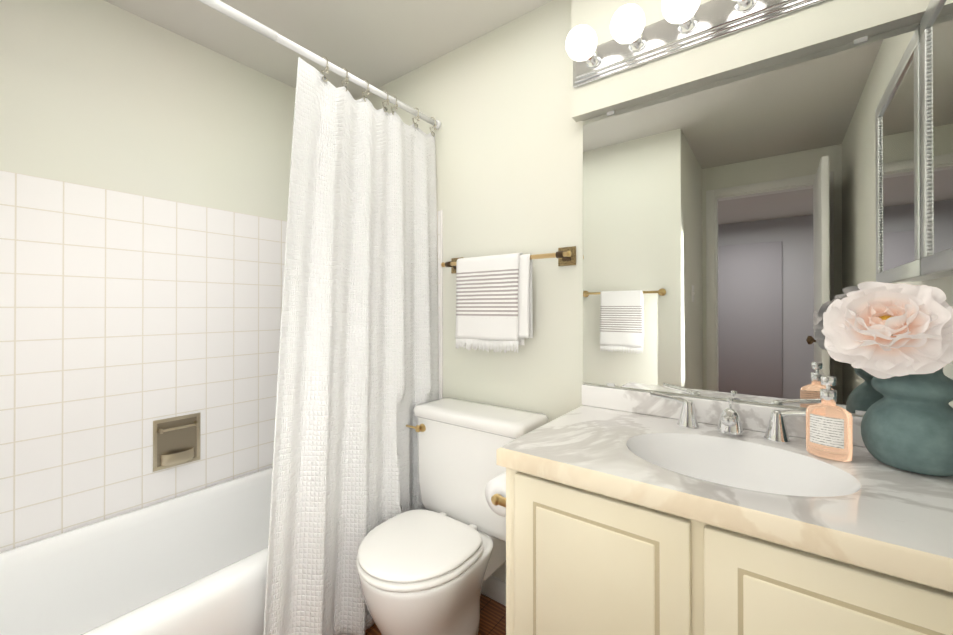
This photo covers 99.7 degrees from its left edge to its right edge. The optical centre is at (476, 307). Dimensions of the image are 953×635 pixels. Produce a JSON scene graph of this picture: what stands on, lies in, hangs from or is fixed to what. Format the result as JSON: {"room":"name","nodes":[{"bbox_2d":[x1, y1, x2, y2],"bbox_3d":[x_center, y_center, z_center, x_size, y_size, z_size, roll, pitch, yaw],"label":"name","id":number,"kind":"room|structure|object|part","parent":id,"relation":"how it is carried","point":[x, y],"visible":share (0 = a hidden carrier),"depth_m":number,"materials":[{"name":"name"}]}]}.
{"room":"bathroom","nodes":[
{"label":"bathroom","id":0,"kind":"room"},
{"bbox_2d":[0,0,295,220],"bbox_3d":[-1.279,0.025,1.744,0.100,2.347,1.480,0,0,37],"label":"wall","id":1,"kind":"structure","parent":0,"point":[101,94],"depth_m":1.58,"materials":[{"name":"paint"}]},
{"bbox_2d":[0,170,286,552],"bbox_3d":[-1.236,0.179,1.711,0.007,1.242,1.479,0,0,37],"label":"wall tile","id":2,"kind":"structure","parent":1,"relation":"attached to","point":[127,320],"depth_m":1.54,"materials":[{"name":"tile"}]},
{"bbox_2d":[153,413,200,471],"bbox_3d":[-1.250,0.560,1.680,0.064,0.204,0.166,0,0,37],"label":"soap dish","id":3,"kind":"object","parent":2,"relation":"attached to","point":[176,441],"visible":1,"depth_m":1.67,"materials":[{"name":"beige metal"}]},
{"bbox_3d":[-1.296,0.560,1.619,0.004,0.176,0.014,0,0,37],"label":"frame","id":4,"kind":"part","parent":3,"relation":"part of","materials":[{"name":"gold metal"}]},
{"bbox_3d":[-1.250,0.655,1.680,0.004,0.014,0.166,0,0,37],"label":"frame","id":5,"kind":"part","parent":3,"relation":"part of","materials":[{"name":"gold metal"}]},
{"bbox_2d":[160,447,193,465],"bbox_3d":[-1.251,0.625,1.681,0.062,0.045,0.118,0,0,37],"label":"tray","id":6,"kind":"object","parent":3,"relation":"on","point":[176,456],"depth_m":1.66,"materials":[{"name":"gold metal"}]},
{"bbox_3d":[-1.250,0.465,1.681,0.004,0.014,0.166,0,0,37],"label":"frame","id":7,"kind":"part","parent":3,"relation":"part of","materials":[{"name":"gold metal"}]},
{"bbox_3d":[-1.205,0.560,1.741,0.004,0.176,0.014,0,0,37],"label":"frame","id":8,"kind":"part","parent":3,"relation":"part of","materials":[{"name":"gold metal"}]},
{"bbox_2d":[104,0,551,98],"bbox_3d":[-1.541,-1.189,-0.687,2.590,0.060,5.900,0,0,37],"label":"ceiling","id":9,"kind":"structure","parent":0,"point":[377,43],"depth_m":1.66,"materials":[{"name":"paint"}]},
{"bbox_2d":[365,594,505,634],"bbox_3d":[-1.541,1.218,-0.697,2.590,0.060,5.900,0,0,37],"label":"floor","id":10,"kind":"structure","parent":0,"point":[492,617],"depth_m":1.54,"materials":[{"name":"brown wood"}]},
{"bbox_2d":[0,467,272,634],"bbox_3d":[-0.926,0.986,1.476,0.763,0.413,1.462,0,0,37],"label":"bathtub","id":11,"kind":"object","parent":10,"relation":"on","point":[194,563],"visible":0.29,"depth_m":1.39,"materials":[{"name":"white ceramic"}]},
{"bbox_2d":[356,397,547,634],"bbox_3d":[-0.120,0.795,1.391,0.520,0.803,0.630,0,0,37],"label":"toilet","id":12,"kind":"object","parent":10,"relation":"on","point":[435,564],"visible":0.94,"depth_m":1.35,"materials":[{"name":"white ceramic"}]},
{"bbox_3d":[-0.231,0.480,1.585,0.013,0.026,0.026,0,26,10],"label":"lever arm","id":13,"kind":"part","parent":12,"relation":"part of"},
{"bbox_3d":[-0.194,0.779,1.288,0.372,0.020,0.377,0,0,37],"label":"seat","id":14,"kind":"part","parent":12,"relation":"part of","materials":[{"name":"white plastic"}]},
{"bbox_3d":[-0.195,0.756,1.287,0.364,0.024,0.371,0,0,37],"label":"lid","id":15,"kind":"part","parent":12,"relation":"part of","materials":[{"name":"white plastic"}]},
{"bbox_3d":[-0.170,0.994,1.320,0.368,0.406,0.444,0,0,37],"label":"bowl","id":16,"kind":"part","parent":12,"relation":"part of","materials":[{"name":"white ceramic"}]},
{"bbox_3d":[0.006,0.623,1.557,0.490,0.365,0.196,0,0,37],"label":"tank","id":17,"kind":"part","parent":12,"relation":"part of","materials":[{"name":"white ceramic"}]},
{"bbox_3d":[0.005,0.417,1.556,0.516,0.046,0.218,0,0,37],"label":"tank lid","id":18,"kind":"part","parent":12,"relation":"part of","materials":[{"name":"white ceramic"}]},
{"bbox_2d":[496,384,952,634],"bbox_3d":[0.583,0.721,0.928,0.920,0.947,0.552,0,0,37],"label":"bathroom vanity","id":19,"kind":"object","parent":10,"relation":"on","point":[632,512],"visible":0.98,"depth_m":0.80,"materials":[{"name":"beige"}]},
{"bbox_2d":[485,471,505,516],"bbox_3d":[0.101,0.522,1.137,0.116,0.100,0.152,0,0,37],"label":"toilet paper holder","id":20,"kind":"object","parent":19,"relation":"attached to","point":[495,492],"visible":0.46,"depth_m":1.10,"materials":[{"name":"white paper"}]},
{"bbox_3d":[0.077,0.520,1.070,0.074,0.022,0.012,0,0,37],"label":"post","id":21,"kind":"part","parent":20,"relation":"part of","materials":[{"name":"gold metal"}]},
{"bbox_3d":[0.109,0.736,0.987,0.030,0.599,0.020,0,0,37],"label":"frame","id":22,"kind":"part","parent":19,"relation":"part of","materials":[{"name":"beige wood"}]},
{"bbox_3d":[0.242,0.735,0.852,0.258,0.550,0.008,0,0,37],"label":"door panel","id":23,"kind":"part","parent":19,"relation":"part of","materials":[{"name":"beige wood"}]},
{"bbox_3d":[0.247,0.735,0.859,0.378,0.670,0.018,0,0,37],"label":"door","id":24,"kind":"part","parent":19,"relation":"part of","materials":[{"name":"beige wood"}]},
{"bbox_3d":[0.419,0.735,0.756,0.060,0.599,0.020,0,0,37],"label":"frame","id":25,"kind":"part","parent":19,"relation":"part of","materials":[{"name":"beige wood"}]},
{"bbox_2d":[501,405,952,558],"bbox_3d":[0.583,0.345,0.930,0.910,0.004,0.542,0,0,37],"label":"countertop","id":26,"kind":"structure","parent":19,"relation":"on","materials":[{"name":"stone"}]},
{"bbox_2d":[650,391,698,428],"bbox_3d":[0.582,0.298,1.181,0.128,0.092,0.056,0,0,37],"label":"faucet","id":27,"kind":"object","parent":26,"relation":"on","point":[687,419],"depth_m":1.16,"materials":[{"name":"silver metal"}]},
{"bbox_2d":[717,397,743,435],"bbox_3d":[0.683,0.296,1.085,0.062,0.094,0.097,0,0,37],"label":"faucet","id":28,"kind":"object","parent":26,"relation":"on","point":[729,424],"depth_m":1.08,"materials":[{"name":"silver metal"}]},
{"bbox_2d":[626,433,860,496],"bbox_3d":[0.576,0.417,0.921,0.444,0.141,0.336,0,0,37],"label":"basin","id":29,"kind":"object","parent":26,"relation":"in","point":[768,468],"depth_m":1.01,"materials":[{"name":"white ceramic"}]},
{"bbox_2d":[764,410,805,442],"bbox_3d":[0.805,0.297,1.016,0.128,0.092,0.056,0,0,37],"label":"faucet","id":30,"kind":"object","parent":26,"relation":"on","point":[776,431],"depth_m":1.02,"materials":[{"name":"silver metal"}]},
{"bbox_2d":[806,375,852,461],"bbox_3d":[0.802,0.250,0.915,0.079,0.184,0.054,0,0,37],"label":"soap dispenser","id":31,"kind":"object","parent":26,"relation":"on","point":[829,428],"visible":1,"depth_m":0.90,"materials":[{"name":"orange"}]},
{"bbox_2d":[821,282,952,475],"bbox_3d":[0.899,0.142,0.865,0.236,0.399,0.204,0,0,37],"label":"vase","id":32,"kind":"object","parent":26,"relation":"on","point":[907,422],"visible":1,"depth_m":0.82,"materials":[{"name":"ceramic"}]},
{"bbox_3d":[0.446,0.410,0.737,0.870,0.050,0.020,0,0,37],"label":"frame","id":33,"kind":"part","parent":19,"relation":"part of","materials":[{"name":"beige wood"}]},
{"bbox_3d":[0.593,0.734,0.602,0.440,0.670,0.018,0,0,37],"label":"door","id":34,"kind":"part","parent":19,"relation":"part of","materials":[{"name":"beige wood"}]},
{"bbox_3d":[0.587,0.734,0.595,0.320,0.550,0.008,0,0,37],"label":"door panel","id":35,"kind":"part","parent":19,"relation":"part of","materials":[{"name":"beige wood"}]},
{"bbox_2d":[355,0,919,581],"bbox_3d":[0.192,0.024,1.633,2.590,2.347,0.100,0,0,37],"label":"wall","id":36,"kind":"structure","parent":0,"point":[507,144],"depth_m":1.60,"materials":[{"name":"paint"}]},
{"bbox_2d":[437,210,439,397],"bbox_3d":[-0.482,0.181,2.068,0.790,1.242,0.007,0,0,37],"label":"wall tile","id":37,"kind":"structure","parent":36,"relation":"attached to","point":[438,236],"depth_m":1.83,"materials":[{"name":"tile"}]},
{"bbox_2d":[440,210,442,397],"bbox_3d":[-0.160,0.329,1.827,0.014,1.540,0.008,0,0,37],"label":"wall tile","id":38,"kind":"structure","parent":36,"relation":"attached to","point":[441,305],"depth_m":1.82,"materials":[{"name":"white tile"}]},
{"bbox_2d":[481,575,505,605],"bbox_3d":[0.105,1.153,1.623,0.674,0.090,0.012,0,0,37],"label":"baseboard","id":39,"kind":"structure","parent":36,"relation":"attached to","point":[493,588],"depth_m":1.64,"materials":[{"name":"white"}]},
{"bbox_2d":[441,246,575,352],"bbox_3d":[0.098,-0.021,1.583,0.594,0.394,0.090,0,0,37],"label":"towel rail","id":40,"kind":"object","parent":36,"relation":"attached to","point":[494,302],"visible":1,"depth_m":1.55,"materials":[{"name":"white fabric"}]},
{"bbox_3d":[-0.084,-0.183,1.772,0.068,0.068,0.007,0,0,37],"label":"plate","id":41,"kind":"part","parent":40,"relation":"part of","materials":[{"name":"brown metal"}]},
{"bbox_2d":[455,253,523,352],"bbox_3d":[0.047,-0.015,1.598,0.300,0.380,0.052,0,0,37],"label":"towel","id":42,"kind":"object","parent":40,"relation":"hanging from","point":[489,289],"depth_m":1.57,"materials":[{"name":"white fabric"}]},
{"bbox_2d":[518,254,532,338],"bbox_3d":[0.093,-0.041,1.567,0.270,0.312,0.032,0,0,37],"label":"towel","id":43,"kind":"object","parent":40,"relation":"hanging from","point":[525,317],"depth_m":1.49,"materials":[{"name":"white fabric"}]},
{"bbox_3d":[0.327,-0.185,1.459,0.034,0.034,0.006,0,0,37],"label":"plate","id":44,"kind":"part","parent":40,"relation":"part of","materials":[{"name":"brown metal"}]},
{"bbox_3d":[0.330,-0.185,1.463,0.068,0.068,0.007,0,0,37],"label":"plate","id":45,"kind":"part","parent":40,"relation":"part of","materials":[{"name":"brown metal"}]},
{"bbox_2d":[582,384,864,446],"bbox_3d":[0.742,0.308,1.144,0.920,0.072,0.019,0,0,37],"label":"backsplash","id":46,"kind":"structure","parent":36,"relation":"attached to","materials":[{"name":"stone"}]},
{"bbox_2d":[583,23,952,414],"bbox_3d":[0.747,-0.200,1.151,0.920,0.935,0.007,0,0,37],"label":"mirror","id":47,"kind":"object","parent":36,"relation":"attached to","point":[742,233],"visible":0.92,"depth_m":1.13,"materials":[{"name":"silver glass"}]},
{"bbox_2d":[571,0,929,121],"bbox_3d":[0.727,-0.909,1.148,0.947,0.484,0.045,0,0,37],"label":"wall","id":48,"kind":"structure","parent":0,"point":[824,25],"depth_m":1.14,"materials":[{"name":"paint"}]},
{"bbox_2d":[565,0,826,87],"bbox_3d":[0.633,-0.823,1.076,0.864,0.114,0.178,0,0,37],"label":"sconce","id":49,"kind":"object","parent":48,"relation":"attached to","point":[681,26],"visible":1,"depth_m":1.16,"materials":[{"name":"silver metal"}]},
{"bbox_3d":[0.331,-0.822,1.258,0.094,0.094,0.109,0,0,37],"label":"vanity light bulb","id":50,"kind":"part","parent":49,"relation":"part of","materials":[{"name":"white glass"}]},
{"bbox_2d":[585,50,600,67],"bbox_3d":[0.374,-0.822,1.316,0.052,0.052,0.050,0,0,37],"label":"socket","id":51,"kind":"object","parent":49,"relation":"attached to","point":[594,61],"depth_m":1.32,"materials":[{"name":"silver metal"}]},
{"bbox_3d":[0.444,-0.822,1.174,0.094,0.094,0.109,0,0,37],"label":"vanity light bulb","id":52,"kind":"part","parent":49,"relation":"part of","materials":[{"name":"white glass"}]},
{"bbox_2d":[628,33,645,51],"bbox_3d":[0.487,-0.822,1.232,0.052,0.052,0.050,0,0,37],"label":"socket","id":53,"kind":"object","parent":49,"relation":"attached to","point":[639,45],"depth_m":1.23,"materials":[{"name":"silver metal"}]},
{"bbox_3d":[0.556,-0.822,1.090,0.094,0.094,0.109,0,0,37],"label":"vanity light bulb","id":54,"kind":"part","parent":49,"relation":"part of","materials":[{"name":"white glass"}]},
{"bbox_2d":[677,14,697,33],"bbox_3d":[0.600,-0.822,1.149,0.052,0.052,0.050,0,0,37],"label":"socket","id":55,"kind":"object","parent":49,"relation":"attached to","point":[690,26],"depth_m":1.15,"materials":[{"name":"silver metal"}]},
{"bbox_2d":[734,0,756,12],"bbox_3d":[0.712,-0.823,1.065,0.052,0.052,0.050,0,0,37],"label":"socket","id":56,"kind":"object","parent":49,"relation":"attached to","point":[743,6],"depth_m":1.07,"materials":[{"name":"silver metal"}]},
{"bbox_3d":[-1.137,0.020,0.653,1.630,2.347,0.100,0,0,37],"label":"wall","id":57,"kind":"structure","parent":0,"visible":0},
{"bbox_2d":[198,0,440,634],"bbox_3d":[-0.583,0.154,1.224,0.126,2.025,1.478,0,0,37],"label":"shower rail","id":58,"kind":"object","parent":57,"relation":"attached to","point":[358,374],"visible":0.94,"depth_m":1.42,"materials":[{"name":"white"}]},
{"bbox_3d":[-0.838,-0.840,0.958,0.027,0.027,0.718,0,0,37],"label":"rod","id":59,"kind":"part","parent":58,"relation":"part of","materials":[{"name":"white metal"}]},
{"bbox_2d":[263,57,438,634],"bbox_3d":[-0.392,0.180,1.470,0.113,1.974,0.809,0,0,37],"label":"shower curtain","id":60,"kind":"object","parent":58,"relation":"hanging from","point":[359,349],"depth_m":1.42,"materials":[{"name":"white fabric"}]},
{"bbox_3d":[-0.406,-0.838,1.538,0.024,0.024,0.748,0,0,37],"label":"rod","id":61,"kind":"part","parent":58,"relation":"part of","materials":[{"name":"white metal"}]},
{"bbox_3d":[0.437,0.017,-0.121,0.100,2.347,2.420,0,0,37],"label":"wall","id":62,"kind":"structure","parent":0,"visible":0},
{"bbox_2d":[920,0,952,274],"bbox_3d":[0.919,-0.370,0.698,0.102,0.592,0.508,0,0,37],"label":"medicine cabinet mirror","id":63,"kind":"object","parent":62,"relation":"attached to","point":[936,84],"visible":1,"depth_m":0.85,"materials":[{"name":"white mirror"}]},
{"bbox_3d":[1.023,-0.369,0.913,0.012,0.512,0.040,0,0,37],"label":"frame","id":64,"kind":"part","parent":63,"relation":"part of","materials":[{"name":"silver metal"}]},
{"bbox_3d":[0.883,-0.646,0.726,0.012,0.040,0.508,0,0,37],"label":"frame","id":65,"kind":"part","parent":63,"relation":"part of","materials":[{"name":"silver metal"}]},
{"bbox_3d":[0.883,-0.094,0.724,0.012,0.040,0.508,0,0,37],"label":"frame","id":66,"kind":"part","parent":63,"relation":"part of","materials":[{"name":"silver metal"}]},
{"bbox_3d":[0.885,-0.370,0.724,0.006,0.512,0.428,0,0,37],"label":"glass","id":67,"kind":"part","parent":63,"relation":"part of","materials":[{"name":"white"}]}
]}

